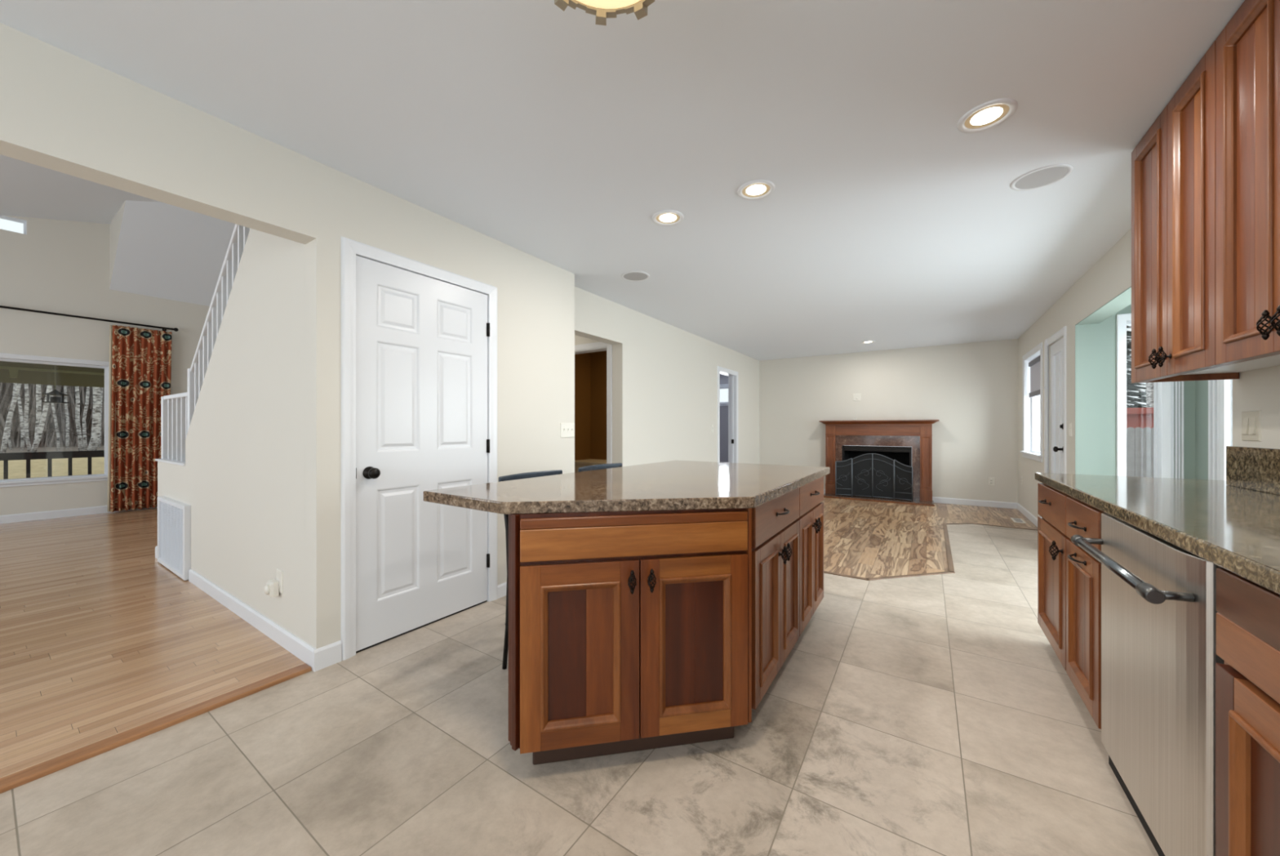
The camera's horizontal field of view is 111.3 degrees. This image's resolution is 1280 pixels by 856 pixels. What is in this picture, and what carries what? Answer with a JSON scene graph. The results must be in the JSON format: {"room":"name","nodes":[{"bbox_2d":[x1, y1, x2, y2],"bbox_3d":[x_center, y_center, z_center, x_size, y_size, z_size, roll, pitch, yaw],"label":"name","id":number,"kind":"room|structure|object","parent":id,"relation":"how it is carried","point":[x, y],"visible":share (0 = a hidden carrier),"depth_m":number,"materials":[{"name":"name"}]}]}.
{"room":"kitchen","nodes":[
{"label":"kitchen","id":0,"kind":"room"},
{"bbox_2d":[0,154,161,223],"bbox_3d":[-5.088,-2.473,2.954,7.150,1.678,6.070,0,0,33],"label":"ceiling","id":1,"kind":"structure","parent":0,"point":[27,189],"depth_m":5.01,"materials":[{"name":"white paint"}]},
{"bbox_2d":[0,215,209,515],"bbox_3d":[-8.022,-1.140,4.862,0.150,4.600,6.050,0,0,33],"label":"wall","id":2,"kind":"structure","parent":0,"point":[60,266],"depth_m":5.67,"materials":[{"name":"white paint"}]},
{"bbox_2d":[0,214,26,234],"bbox_3d":[-8.062,-2.473,4.783,0.130,0.175,1.575,0,0,33],"label":"window","id":3,"kind":"structure","parent":2,"relation":"in","point":[5,217],"depth_m":5.39,"materials":[{"name":"white wood"}]},
{"bbox_2d":[0,352,109,487],"bbox_3d":[-8.031,-0.092,4.796,0.172,1.615,2.960,0,0,33],"label":"window","id":4,"kind":"structure","parent":2,"relation":"in","point":[3,357],"depth_m":5.66,"materials":[{"name":"white wood"}]},
{"bbox_2d":[0,505,157,523],"bbox_3d":[-7.940,1.105,4.838,0.013,0.110,5.800,0,0,33],"label":"baseboard","id":5,"kind":"structure","parent":2,"relation":"attached to","point":[6,518],"depth_m":5.57,"materials":[{"name":"white wood"}]},
{"bbox_2d":[0,305,177,331],"bbox_3d":[-7.792,-1.438,4.961,0.128,0.060,3.568,0,0,33],"label":"curtain rod","id":6,"kind":"object","parent":2,"relation":"attached to","point":[163,328],"visible":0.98,"depth_m":5.73,"materials":[{"name":"black metal"}]},
{"bbox_2d":[107,324,172,511],"bbox_3d":[-6.991,-0.133,6.132,0.103,2.525,0.596,0,0,33],"label":"curtain","id":7,"kind":"object","parent":6,"relation":"hanging from","point":[140,358],"visible":0.87,"depth_m":6.08,"materials":[{"name":"fabric"}]},
{"bbox_2d":[109,200,235,306],"bbox_3d":[-6.252,-2.737,6.261,1.280,1.705,1.570,0,0,33],"label":"wall","id":8,"kind":"structure","parent":0,"point":[160,250],"depth_m":5.96,"materials":[{"name":"white paint"}]},
{"bbox_2d":[157,228,305,640],"bbox_3d":[-2.947,-0.060,3.074,3.141,2.440,0.103,0,0,33],"label":"wall","id":9,"kind":"structure","parent":0,"point":[242,478],"depth_m":2.55,"materials":[{"name":"white paint"}]},
{"bbox_2d":[155,545,157,558],"bbox_3d":[-4.207,1.105,3.830,0.235,0.110,0.013,0,0,33],"label":"baseboard","id":10,"kind":"structure","parent":9,"relation":"attached to","point":[156,547],"depth_m":3.86,"materials":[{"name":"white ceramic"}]},
{"bbox_2d":[155,457,185,465],"bbox_3d":[-3.883,0.283,3.686,0.935,0.018,0.125,0,0,33],"label":"trim","id":11,"kind":"structure","parent":9,"relation":"attached to","point":[167,460],"depth_m":3.63,"materials":[{"name":"white wood"}]},
{"bbox_2d":[160,391,187,461],"bbox_3d":[-3.902,-0.004,3.699,0.860,0.561,0.060,0,0,33],"label":"stair railing","id":12,"kind":"object","parent":11,"relation":"on","point":[174,407],"visible":0.77,"depth_m":3.75,"materials":[{"name":"white wood"}]},
{"bbox_2d":[187,223,249,431],"bbox_3d":[-2.887,-0.697,3.034,1.555,1.942,0.060,0,0,33],"label":"stair railing","id":13,"kind":"object","parent":11,"relation":"on","point":[197,372],"visible":0.46,"depth_m":3.12,"materials":[{"name":"white wood"}]},
{"bbox_2d":[157,495,191,580],"bbox_3d":[-3.758,0.863,3.521,0.855,0.555,0.037,0,0,33],"label":"air vent","id":14,"kind":"object","parent":9,"relation":"in","point":[174,517],"visible":1,"depth_m":3.46,"materials":[{"name":"white metal"}]},
{"bbox_2d":[188,568,316,670],"bbox_3d":[-2.473,1.110,2.695,2.190,0.100,0.013,0,0,33],"label":"baseboard","id":15,"kind":"structure","parent":9,"relation":"attached to","point":[301,649],"depth_m":2.50,"materials":[{"name":"white wood"}]},
{"bbox_2d":[276,568,283,593],"bbox_3d":[-1.932,0.820,2.344,0.075,0.118,0.008,0,0,33],"label":"power outlet","id":16,"kind":"object","parent":9,"relation":"attached to","point":[279,572],"visible":0.98,"depth_m":2.33,"materials":[{"name":"white plastic"}]},
{"bbox_2d":[263,578,279,596],"bbox_3d":[-1.972,0.858,2.336,0.072,0.080,0.050,0,0,33],"label":"plug","id":17,"kind":"object","parent":16,"relation":"attached to","point":[271,588],"visible":1,"depth_m":2.32,"materials":[{"name":"white plastic"}]},
{"bbox_2d":[0,22,759,648],"bbox_3d":[-0.826,-1.340,3.529,0.347,5.000,11.700,0,0,33],"label":"wall","id":18,"kind":"structure","parent":0,"point":[62,111],"depth_m":2.17,"materials":[{"name":"white paint"}]},
{"bbox_2d":[0,662,311,793],"bbox_3d":[-2.284,1.177,1.073,0.073,0.067,2.494,0,0,33],"label":"floor transition strip","id":19,"kind":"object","parent":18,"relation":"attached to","point":[27,775],"depth_m":1.65,"materials":[{"name":"brown wood"}]},
{"bbox_2d":[313,640,342,671],"bbox_3d":[-1.523,1.110,2.135,0.013,0.100,0.116,0,0,33],"label":"baseboard","id":20,"kind":"structure","parent":18,"relation":"attached to","point":[330,654],"depth_m":2.13,"materials":[{"name":"white wood"}]},
{"bbox_2d":[341,236,497,659],"bbox_3d":[-1.263,0.101,2.603,0.196,2.118,0.948,0,0,33],"label":"door","id":21,"kind":"structure","parent":18,"relation":"in","point":[419,340],"depth_m":2.49,"materials":[{"name":"white wood"}]},
{"bbox_2d":[497,581,506,598],"bbox_3d":[-0.756,1.116,3.307,0.013,0.088,0.795,0,0,33],"label":"baseboard","id":22,"kind":"structure","parent":18,"relation":"attached to","point":[501,588],"depth_m":3.00,"materials":[{"name":"white wood"}]},
{"bbox_2d":[560,422,574,437],"bbox_3d":[-0.585,0.018,3.564,0.018,0.118,0.165,0,0,33],"label":"light switch","id":23,"kind":"object","parent":18,"relation":"attached to","point":[566,429],"visible":1,"depth_m":3.56,"materials":[{"name":"white plastic"}]},
{"bbox_2d":[711,424,713,432],"bbox_3d":[1.084,0.010,6.497,0.018,0.118,0.075,0,0,33],"label":"light switch","id":24,"kind":"object","parent":18,"relation":"attached to","point":[712,425],"visible":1,"depth_m":6.48,"materials":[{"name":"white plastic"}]},
{"bbox_2d":[717,365,737,462],"bbox_3d":[1.360,0.107,7.046,0.153,2.105,0.850,0,0,33],"label":"door","id":25,"kind":"structure","parent":18,"relation":"in","point":[732,375],"depth_m":7.33,"materials":[{"name":"white wood"}]},
{"bbox_2d":[0,497,1159,855],"bbox_3d":[-1.337,1.184,3.893,12.500,0.072,11.750,0,0,33],"label":"floor","id":26,"kind":"structure","parent":0,"point":[930,714],"depth_m":1.65,"materials":[{"name":"tile"}]},
{"bbox_2d":[498,469,562,669],"bbox_3d":[-0.424,0.700,2.232,0.455,0.922,0.472,0,0,33],"label":"bar stool","id":27,"kind":"object","parent":26,"relation":"on","point":[536,473],"visible":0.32,"depth_m":2.13,"materials":[{"name":"black metal"}]},
{"bbox_2d":[577,462,622,471],"bbox_3d":[-0.101,0.700,2.725,0.455,0.922,0.472,0,0,33],"label":"bar stool","id":28,"kind":"object","parent":26,"relation":"on","point":[601,466],"visible":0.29,"depth_m":2.85,"materials":[{"name":"black metal"}]},
{"bbox_2d":[508,507,751,764],"bbox_3d":[-0.009,0.723,1.551,0.660,0.874,0.632,0,0,33],"label":"base cabinet","id":29,"kind":"object","parent":26,"relation":"on","point":[628,631],"visible":0.95,"depth_m":1.49,"materials":[{"name":"brown wood"}]},
{"bbox_2d":[751,487,799,709],"bbox_3d":[0.377,0.723,2.092,0.668,0.874,0.690,0,0,33],"label":"base cabinet","id":30,"kind":"object","parent":26,"relation":"on","point":[775,522],"visible":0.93,"depth_m":1.86,"materials":[{"name":"brown wood"}]},
{"bbox_2d":[796,475,823,635],"bbox_3d":[0.738,0.723,2.645,0.668,0.874,0.626,0,0,33],"label":"base cabinet","id":31,"kind":"object","parent":26,"relation":"on","point":[811,518],"visible":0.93,"depth_m":2.42,"materials":[{"name":"brown wood"}]},
{"bbox_2d":[423,459,830,514],"bbox_3d":[0.170,0.266,2.223,1.140,0.041,1.983,0,0,33],"label":"countertop","id":32,"kind":"structure","parent":31,"relation":"on","point":[676,484],"depth_m":1.74,"materials":[{"name":"brown stone"}]},
{"bbox_2d":[818,419,939,506],"bbox_3d":[3.891,0.517,7.212,1.712,1.285,0.700,0,0,33],"label":"fireplace mantel","id":33,"kind":"object","parent":26,"relation":"on","point":[913,438],"visible":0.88,"depth_m":7.09,"materials":[{"name":"brown wood"}]},
{"bbox_2d":[835,453,912,501],"bbox_3d":[3.752,0.767,7.057,1.102,0.717,0.071,0,0,33],"label":"fire screen","id":34,"kind":"object","parent":33,"relation":"on","point":[868,474],"visible":1,"depth_m":7.07,"materials":[{"name":"black metal"}]},
{"bbox_2d":[818,419,939,423],"bbox_3d":[3.866,-0.093,7.174,1.712,0.063,0.200,0,0,33],"label":"shelf","id":35,"kind":"object","parent":33,"relation":"attached to","point":[882,421],"depth_m":7.04,"materials":[{"name":"brown wood"}]},
{"bbox_2d":[1010,517,1026,523],"bbox_3d":[4.735,1.157,5.482,0.110,0.008,0.300,0,0,33],"label":"floor vent","id":36,"kind":"object","parent":26,"relation":"in","point":[1015,519],"visible":1,"depth_m":5.45,"materials":[{"name":"white plastic"}]},
{"bbox_2d":[1037,482,1071,670],"bbox_3d":[2.242,0.723,2.000,0.635,0.874,0.578,0,0,33],"label":"base cabinet","id":37,"kind":"object","parent":26,"relation":"on","point":[1051,502],"visible":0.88,"depth_m":2.13,"materials":[{"name":"brown wood"}]},
{"bbox_2d":[1035,472,1279,594],"bbox_3d":[1.761,0.265,1.097,0.745,0.040,2.665,0,0,33],"label":"countertop","id":38,"kind":"structure","parent":37,"relation":"on","point":[1236,529],"depth_m":1.27,"materials":[{"name":"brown stone"}]},
{"bbox_2d":[1066,496,1105,728],"bbox_3d":[1.966,0.723,1.570,0.626,0.874,0.440,0,0,33],"label":"base cabinet","id":39,"kind":"object","parent":26,"relation":"on","point":[1083,571],"visible":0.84,"depth_m":1.70,"materials":[{"name":"brown wood"}]},
{"bbox_2d":[1071,512,1224,855],"bbox_3d":[1.612,0.726,1.111,0.620,0.868,0.685,0,0,33],"label":"dishwasher","id":40,"kind":"object","parent":26,"relation":"on","point":[1159,656],"visible":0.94,"depth_m":1.12,"materials":[{"name":"silver metal"}]},
{"bbox_2d":[1215,567,1279,855],"bbox_3d":[1.272,0.723,0.485,0.598,0.874,0.705,0,0,33],"label":"base cabinet","id":41,"kind":"object","parent":26,"relation":"on","point":[1247,684],"visible":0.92,"depth_m":0.84,"materials":[{"name":"brown wood"}]},
{"bbox_2d":[574,334,599,345],"bbox_3d":[-1.504,-0.060,4.913,2.303,2.440,1.135,0,0,33],"label":"wall","id":42,"kind":"structure","parent":0,"point":[579,340],"depth_m":4.88,"materials":[{"name":"white paint"}]},
{"bbox_2d":[574,341,612,463],"bbox_3d":[-0.653,0.315,4.955,0.920,2.490,0.138,0,0,33],"label":"trim","id":43,"kind":"structure","parent":42,"relation":"attached to","point":[596,346],"depth_m":4.67,"materials":[{"name":"white wood"}]},
{"bbox_2d":[574,350,606,460],"bbox_3d":[-0.534,-0.060,6.029,1.903,2.440,1.795,0,0,33],"label":"wall","id":44,"kind":"structure","parent":0,"point":[590,368],"depth_m":7.04,"materials":[{"name":"brown paint"}]},
{"bbox_2d":[574,458,606,471],"bbox_3d":[-0.215,0.833,6.427,1.800,0.655,0.580,0,0,33],"label":"trim","id":45,"kind":"structure","parent":44,"relation":"attached to","point":[578,463],"depth_m":6.56,"materials":[{"name":"beige wood"}]},
{"bbox_2d":[0,0,1244,360],"bbox_3d":[1.456,-1.330,2.041,5.800,0.100,11.710,0,0,33],"label":"ceiling","id":46,"kind":"structure","parent":0,"point":[550,134],"depth_m":1.86,"materials":[{"name":"white paint"}]},
{"bbox_2d":[554,0,654,26],"bbox_3d":[-0.082,-1.183,0.998,0.367,0.193,0.372,0,0,33],"label":"ceiling lamp","id":47,"kind":"object","parent":46,"relation":"attached to","point":[602,10],"visible":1,"depth_m":1.15,"materials":[{"name":"beige glass"}]},
{"bbox_2d":[621,271,649,281],"bbox_3d":[-0.038,-1.278,3.694,0.240,0.005,0.240,0,0,33],"label":"ceiling speaker","id":48,"kind":"object","parent":46,"relation":"attached to","point":[635,276],"visible":1,"depth_m":3.69,"materials":[{"name":"white plastic"}]},
{"bbox_2d":[623,272,647,280],"bbox_3d":[-0.038,-1.276,3.694,0.202,0.002,0.202,0,0,33],"label":"grille","id":49,"kind":"object","parent":48,"relation":"attached to","point":[627,276],"depth_m":3.69,"materials":[{"name":"white plastic"}]},
{"bbox_2d":[652,209,684,226],"bbox_3d":[0.170,-1.276,2.667,0.196,0.009,0.196,0,0,33],"label":"recessed light","id":50,"kind":"object","parent":46,"relation":"in","point":[665,217],"visible":1,"depth_m":2.66,"materials":[{"name":"beige"}]},
{"bbox_2d":[737,179,774,199],"bbox_3d":[0.624,-1.276,2.354,0.196,0.009,0.196,0,0,33],"label":"recessed light","id":51,"kind":"object","parent":46,"relation":"in","point":[756,189],"visible":1,"depth_m":2.35,"materials":[{"name":"beige"}]},
{"bbox_2d":[860,340,875,343],"bbox_3d":[3.394,-1.276,6.513,0.196,0.009,0.196,0,0,33],"label":"recessed light","id":52,"kind":"object","parent":46,"relation":"in","point":[866,341],"visible":1,"depth_m":6.49,"materials":[{"name":"beige"}]},
{"bbox_2d":[956,97,1017,133],"bbox_3d":[1.423,-1.276,1.797,0.196,0.009,0.196,0,0,33],"label":"recessed light","id":53,"kind":"object","parent":46,"relation":"in","point":[988,115],"visible":1,"depth_m":1.79,"materials":[{"name":"white metal"}]},
{"bbox_2d":[1009,163,1073,191],"bbox_3d":[2.052,-1.278,2.240,0.240,0.005,0.240,0,0,33],"label":"ceiling speaker","id":54,"kind":"object","parent":46,"relation":"attached to","point":[1043,176],"visible":1,"depth_m":2.23,"materials":[{"name":"white plastic"}]},
{"bbox_2d":[1014,166,1068,189],"bbox_3d":[2.052,-1.276,2.240,0.202,0.002,0.202,0,0,33],"label":"grille","id":55,"kind":"object","parent":54,"relation":"attached to","point":[1043,176],"depth_m":2.23,"materials":[{"name":"white metal"}]},
{"bbox_2d":[720,373,728,462],"bbox_3d":[0.467,-0.060,8.748,3.400,2.440,3.850,0,0,33],"label":"wall","id":56,"kind":"structure","parent":0,"point":[723,379],"depth_m":9.93,"materials":[{"name":"grey paint"}]},
{"bbox_2d":[720,383,728,405],"bbox_3d":[2.083,-0.745,9.848,1.040,0.490,0.142,0,0,33],"label":"window","id":57,"kind":"structure","parent":56,"relation":"in","point":[726,385],"depth_m":9.93,"materials":[{"name":"white glass"}]},
{"bbox_2d":[759,338,1017,502],"bbox_3d":[3.912,-0.060,7.347,4.100,2.440,0.140,0,0,33],"label":"wall","id":58,"kind":"structure","parent":0,"point":[971,388],"depth_m":6.88,"materials":[{"name":"white paint"}]},
{"bbox_2d":[853,393,861,400],"bbox_3d":[3.675,-0.520,7.414,0.118,0.118,0.008,0,0,33],"label":"cable plate","id":59,"kind":"object","parent":58,"relation":"attached to","point":[856,397],"visible":1,"depth_m":7.41,"materials":[{"name":"white plastic"}]},
{"bbox_2d":[932,496,1017,508],"bbox_3d":[4.989,1.116,6.551,1.025,0.088,0.013,0,0,33],"label":"baseboard","id":60,"kind":"structure","parent":58,"relation":"attached to","point":[938,500],"depth_m":6.53,"materials":[{"name":"white wood"}]},
{"bbox_2d":[987,476,994,484],"bbox_3d":[5.168,0.783,6.436,0.075,0.118,0.008,0,0,33],"label":"power outlet","id":61,"kind":"object","parent":58,"relation":"attached to","point":[990,479],"visible":1,"depth_m":6.44,"materials":[{"name":"white plastic"}]},
{"bbox_2d":[1099,303,1195,479],"bbox_3d":[4.743,-0.060,3.367,1.750,2.440,0.140,0,0,33],"label":"wall","id":62,"kind":"structure","parent":0,"point":[1108,327],"depth_m":3.75,"materials":[{"name":"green paint"}]},
{"bbox_2d":[823,522,1037,580],"bbox_3d":[2.291,1.162,4.241,4.732,0.016,1.615,0,0,-10],"label":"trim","id":63,"kind":"structure","parent":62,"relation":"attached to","point":[950,563],"depth_m":3.56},
{"bbox_2d":[1116,313,1172,477],"bbox_3d":[4.224,-0.050,3.693,0.315,1.830,0.148,0,0,33],"label":"window frame","id":64,"kind":"structure","parent":62,"relation":"in","point":[1162,391],"depth_m":3.67,"materials":[{"name":"white wood"}]},
{"bbox_2d":[1172,381,1183,478],"bbox_3d":[4.345,0.050,3.536,0.062,2.020,0.014,0,0,33],"label":"trim","id":65,"kind":"structure","parent":62,"relation":"attached to","point":[1175,382],"depth_m":3.53,"materials":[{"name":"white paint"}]},
{"bbox_2d":[1017,228,1279,518],"bbox_3d":[2.352,-0.060,1.448,0.150,2.440,11.700,0,0,33],"label":"wall","id":66,"kind":"structure","parent":0,"point":[1257,389],"depth_m":3.70,"materials":[{"name":"white paint"}]},
{"bbox_2d":[1017,502,1037,526],"bbox_3d":[4.923,1.116,5.526,0.013,0.088,1.800,0,0,33],"label":"baseboard","id":67,"kind":"structure","parent":66,"relation":"attached to","point":[1033,518],"depth_m":5.61,"materials":[{"name":"white wood"}]},
{"bbox_2d":[1019,342,1043,462],"bbox_3d":[4.902,-0.290,5.397,0.172,1.360,1.160,0,0,33],"label":"window","id":68,"kind":"structure","parent":66,"relation":"in","point":[1030,405],"depth_m":5.77,"materials":[{"name":"white wood"}]},
{"bbox_2d":[1028,355,1039,397],"bbox_3d":[4.905,-0.630,5.395,0.040,0.460,0.920,0,0,33],"label":"window shade","id":69,"kind":"object","parent":68,"relation":"attached to","point":[1034,365],"visible":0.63,"depth_m":5.51,"materials":[{"name":"grey fabric"}]},
{"bbox_2d":[1044,325,1066,473],"bbox_3d":[4.210,0.100,4.442,0.120,2.120,0.795,0,0,33],"label":"door","id":70,"kind":"structure","parent":66,"relation":"in","point":[1058,349],"depth_m":4.50,"materials":[{"name":"white wood"}]},
{"bbox_2d":[1068,422,1071,435],"bbox_3d":[3.911,0.015,3.984,0.018,0.118,0.075,0,0,33],"label":"light switch","id":71,"kind":"object","parent":66,"relation":"attached to","point":[1070,424],"visible":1,"depth_m":3.97,"materials":[{"name":"white plastic"}]},
{"bbox_2d":[1075,285,1131,475],"bbox_3d":[3.258,0.124,2.832,0.150,2.071,2.376,0,0,33],"label":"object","id":72,"kind":"structure","parent":66,"relation":"attached to","point":[1087,330],"depth_m":3.81,"materials":[{"name":"green paint"}]},
{"bbox_2d":[1131,40,1279,382],"bbox_3d":[2.185,-0.741,1.652,0.349,1.070,0.702,0,0,33],"label":"upper cabinet","id":73,"kind":"object","parent":66,"relation":"attached to","point":[1173,165],"visible":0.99,"depth_m":1.66,"materials":[{"name":"brown wood"}]},
{"bbox_2d":[1215,0,1279,364],"bbox_3d":[1.801,-0.741,1.066,0.349,1.070,0.696,0,0,33],"label":"upper cabinet","id":74,"kind":"object","parent":66,"relation":"attached to","point":[1247,49],"visible":1,"depth_m":1.30,"materials":[{"name":"brown wood"}]},
{"bbox_2d":[1241,409,1261,441],"bbox_3d":[2.465,-0.008,1.769,0.013,0.122,0.118,0,0,33],"label":"light switch","id":75,"kind":"object","parent":66,"relation":"attached to","point":[1251,420],"visible":1,"depth_m":1.76,"materials":[{"name":"beige plastic"}]},
{"bbox_2d":[1226,445,1279,494],"bbox_3d":[1.871,0.161,0.870,0.021,0.168,2.405,0,0,33],"label":"backsplash","id":76,"kind":"structure","parent":66,"relation":"attached to","point":[1258,468],"depth_m":1.72,"materials":[{"name":"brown stone"}]},
{"bbox_2d":[1195,380,1208,479],"bbox_3d":[3.818,-0.060,2.428,0.140,2.440,2.445,0,0,33],"label":"wall","id":77,"kind":"structure","parent":0,"point":[1201,386],"depth_m":3.41,"materials":[{"name":"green paint"}]},
{"bbox_2d":[1208,379,1232,479],"bbox_3d":[3.772,0.060,2.374,0.161,2.100,2.144,0,0,33],"label":"window","id":78,"kind":"structure","parent":77,"relation":"in","point":[1220,391],"depth_m":3.18,"materials":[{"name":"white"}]},
{"label":"outside","id":79,"kind":"structure","parent":0,"visible":0},
{"bbox_2d":[0,456,104,479],"bbox_3d":[-11.279,1.160,7.382,8.040,1.000,60.000,0,0,33],"label":"ground","id":80,"kind":"structure","parent":79,"point":[38,467],"depth_m":9.07,"materials":[{"name":"plant"}]},
{"bbox_2d":[0,360,104,387],"bbox_3d":[-9.001,0.150,6.489,3.230,3.220,9.000,0,0,33],"label":"porch roof","id":81,"kind":"structure","parent":80,"relation":"on","point":[10,371],"depth_m":7.16,"materials":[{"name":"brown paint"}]},
{"bbox_2d":[40,364,69,403],"bbox_3d":[-8.664,-0.745,6.483,0.250,0.750,0.250,0,0,33],"label":"bird feeder","id":82,"kind":"object","parent":81,"relation":"hanging from","point":[52,399],"visible":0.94,"depth_m":6.46,"materials":[{"name":"black metal"}]},
{"bbox_2d":[40,400,69,403],"bbox_3d":[-8.664,-0.378,6.483,0.200,0.015,0.240,0,0,33],"label":"tray","id":83,"kind":"object","parent":82,"relation":"on","point":[51,402],"depth_m":6.47,"materials":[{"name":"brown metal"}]},
{"bbox_3d":[-8.872,1.350,6.404,2.940,0.120,9.000,0,0,33],"label":"deck","id":84,"kind":"object","parent":80,"relation":"on","visible":0},
{"bbox_2d":[0,449,104,479],"bbox_3d":[-9.090,0.823,6.188,0.090,0.935,6.400,0,0,33],"label":"deck railing","id":85,"kind":"object","parent":84,"relation":"on","point":[5,456],"visible":0.11,"depth_m":6.54,"materials":[{"name":"black paint"}]},
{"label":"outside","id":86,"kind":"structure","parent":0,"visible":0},
{"bbox_2d":[0,435,104,452],"bbox_3d":[-36.607,0.660,23.958,52.500,0.001,60.000,0,0,33],"label":"ground","id":87,"kind":"structure","parent":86,"point":[48,448],"depth_m":13.35,"materials":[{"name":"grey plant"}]},
{"bbox_2d":[0,382,21,453],"bbox_3d":[-15.778,-1.742,11.235,0.782,5.011,2.030,0,0,33],"label":"birch tree","id":88,"kind":"object","parent":87,"relation":"on","point":[5,438],"visible":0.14,"depth_m":11.05,"materials":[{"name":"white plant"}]},
{"bbox_2d":[0,382,53,449],"bbox_3d":[-18.437,-1.740,12.841,0.840,5.002,2.033,0,0,33],"label":"birch tree","id":89,"kind":"object","parent":87,"relation":"on","point":[20,406],"visible":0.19,"depth_m":12.98,"materials":[{"name":"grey plant"}]},
{"bbox_2d":[1,386,59,451],"bbox_3d":[-16.607,-1.740,12.282,0.605,5.002,1.497,0,0,33],"label":"birch tree","id":90,"kind":"object","parent":87,"relation":"on","point":[52,404],"visible":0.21,"depth_m":12.36,"materials":[{"name":"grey plant"}]},
{"bbox_2d":[0,382,61,448],"bbox_3d":[-19.265,-1.740,13.486,0.743,5.005,2.070,0,0,33],"label":"birch tree","id":91,"kind":"object","parent":87,"relation":"on","point":[14,386],"visible":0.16,"depth_m":13.41,"materials":[{"name":"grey plant"}]},
{"bbox_2d":[30,384,52,452],"bbox_3d":[-15.044,-1.737,11.284,0.880,5.013,2.075,0,0,33],"label":"birch tree","id":92,"kind":"object","parent":87,"relation":"on","point":[41,426],"visible":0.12,"depth_m":11.11,"materials":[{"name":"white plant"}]},
{"bbox_2d":[0,383,88,452],"bbox_3d":[-16.298,-1.739,11.636,0.648,5.008,2.055,0,0,33],"label":"birch tree","id":93,"kind":"object","parent":87,"relation":"on","point":[26,436],"visible":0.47,"depth_m":11.60,"materials":[{"name":"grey plant"}]},
{"bbox_2d":[2,383,90,446],"bbox_3d":[-15.363,-1.737,11.452,1.883,5.008,0.681,0,0,-44],"label":"birch tree","id":94,"kind":"object","parent":87,"relation":"on","point":[38,397],"visible":0.21,"depth_m":11.27,"materials":[{"name":"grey plant"}]},
{"bbox_2d":[0,382,104,447],"bbox_3d":[-24.529,-3.304,18.370,11.608,7.927,9.194,0,0,33],"label":"trees","id":95,"kind":"object","parent":87,"relation":"on","point":[46,439],"visible":0.2,"depth_m":15.47,"materials":[{"name":"plant"}]},
{"bbox_2d":[22,386,83,450],"bbox_3d":[-16.016,-1.740,12.342,0.658,5.004,1.664,0,0,33],"label":"birch tree","id":96,"kind":"object","parent":87,"relation":"on","point":[77,418],"visible":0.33,"depth_m":12.42,"materials":[{"name":"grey plant"}]},
{"bbox_2d":[31,385,79,448],"bbox_3d":[-18.528,-1.741,13.857,1.816,5.005,0.608,0,0,-42],"label":"birch tree","id":97,"kind":"object","parent":87,"relation":"on","point":[67,437],"visible":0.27,"depth_m":13.99,"materials":[{"name":"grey plant"}]},
{"bbox_2d":[51,386,89,449],"bbox_3d":[-16.809,-1.741,13.487,0.679,5.003,1.892,0,0,33],"label":"birch tree","id":98,"kind":"object","parent":87,"relation":"on","point":[86,402],"visible":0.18,"depth_m":13.35,"materials":[{"name":"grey plant"}]},
{"bbox_2d":[57,386,102,446],"bbox_3d":[-18.982,-1.741,14.884,1.068,5.003,0.423,0,0,-44],"label":"birch tree","id":99,"kind":"object","parent":87,"relation":"on","point":[101,393],"visible":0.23,"depth_m":15.18,"materials":[{"name":"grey plant"}]},
{"bbox_2d":[64,386,101,450],"bbox_3d":[-14.495,-1.738,11.803,0.686,5.026,1.296,0,0,33],"label":"birch tree","id":100,"kind":"object","parent":87,"relation":"on","point":[96,411],"visible":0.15,"depth_m":11.68,"materials":[{"name":"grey plant"}]},
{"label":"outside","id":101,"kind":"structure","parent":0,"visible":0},
{"bbox_3d":[32.338,1.835,11.702,38.700,0.150,65.000,0,0,33],"label":"ground","id":102,"kind":"structure","parent":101,"visible":0},
{"bbox_2d":[1126,340,1141,408],"bbox_3d":[23.416,-4.057,22.993,5.093,11.641,4.920,0,0,33],"label":"spruce tree","id":103,"kind":"object","parent":102,"relation":"on","point":[1127,391],"visible":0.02,"depth_m":21.75,"materials":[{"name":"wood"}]},
{"bbox_2d":[1126,325,1146,407],"bbox_3d":[17.771,-3.110,17.156,4.483,9.750,4.528,0,0,9],"label":"spruce tree","id":104,"kind":"object","parent":102,"relation":"on","point":[1130,386],"visible":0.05,"depth_m":16.13,"materials":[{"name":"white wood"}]},
{"bbox_2d":[1126,426,1153,477],"bbox_3d":[9.956,0.873,7.874,5.037,1.775,0.080,0,0,33],"label":"fence","id":105,"kind":"object","parent":102,"relation":"on","point":[1140,441],"visible":0.14,"depth_m":8.21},
{"bbox_2d":[1126,407,1153,428],"bbox_3d":[16.969,0.630,10.406,11.200,2.260,4.400,0,0,33],"label":"shed","id":106,"kind":"object","parent":102,"relation":"on","point":[1142,417],"visible":0.02,"depth_m":10.90,"materials":[{"name":"red paint"}]},
{"bbox_2d":[1146,382,1153,407],"bbox_3d":[17.142,-2.540,14.596,0.480,8.605,0.480,0,0,33],"label":"birch tree","id":107,"kind":"object","parent":102,"relation":"on","point":[1149,385],"visible":0.07,"depth_m":14.57,"materials":[{"name":"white plant"}]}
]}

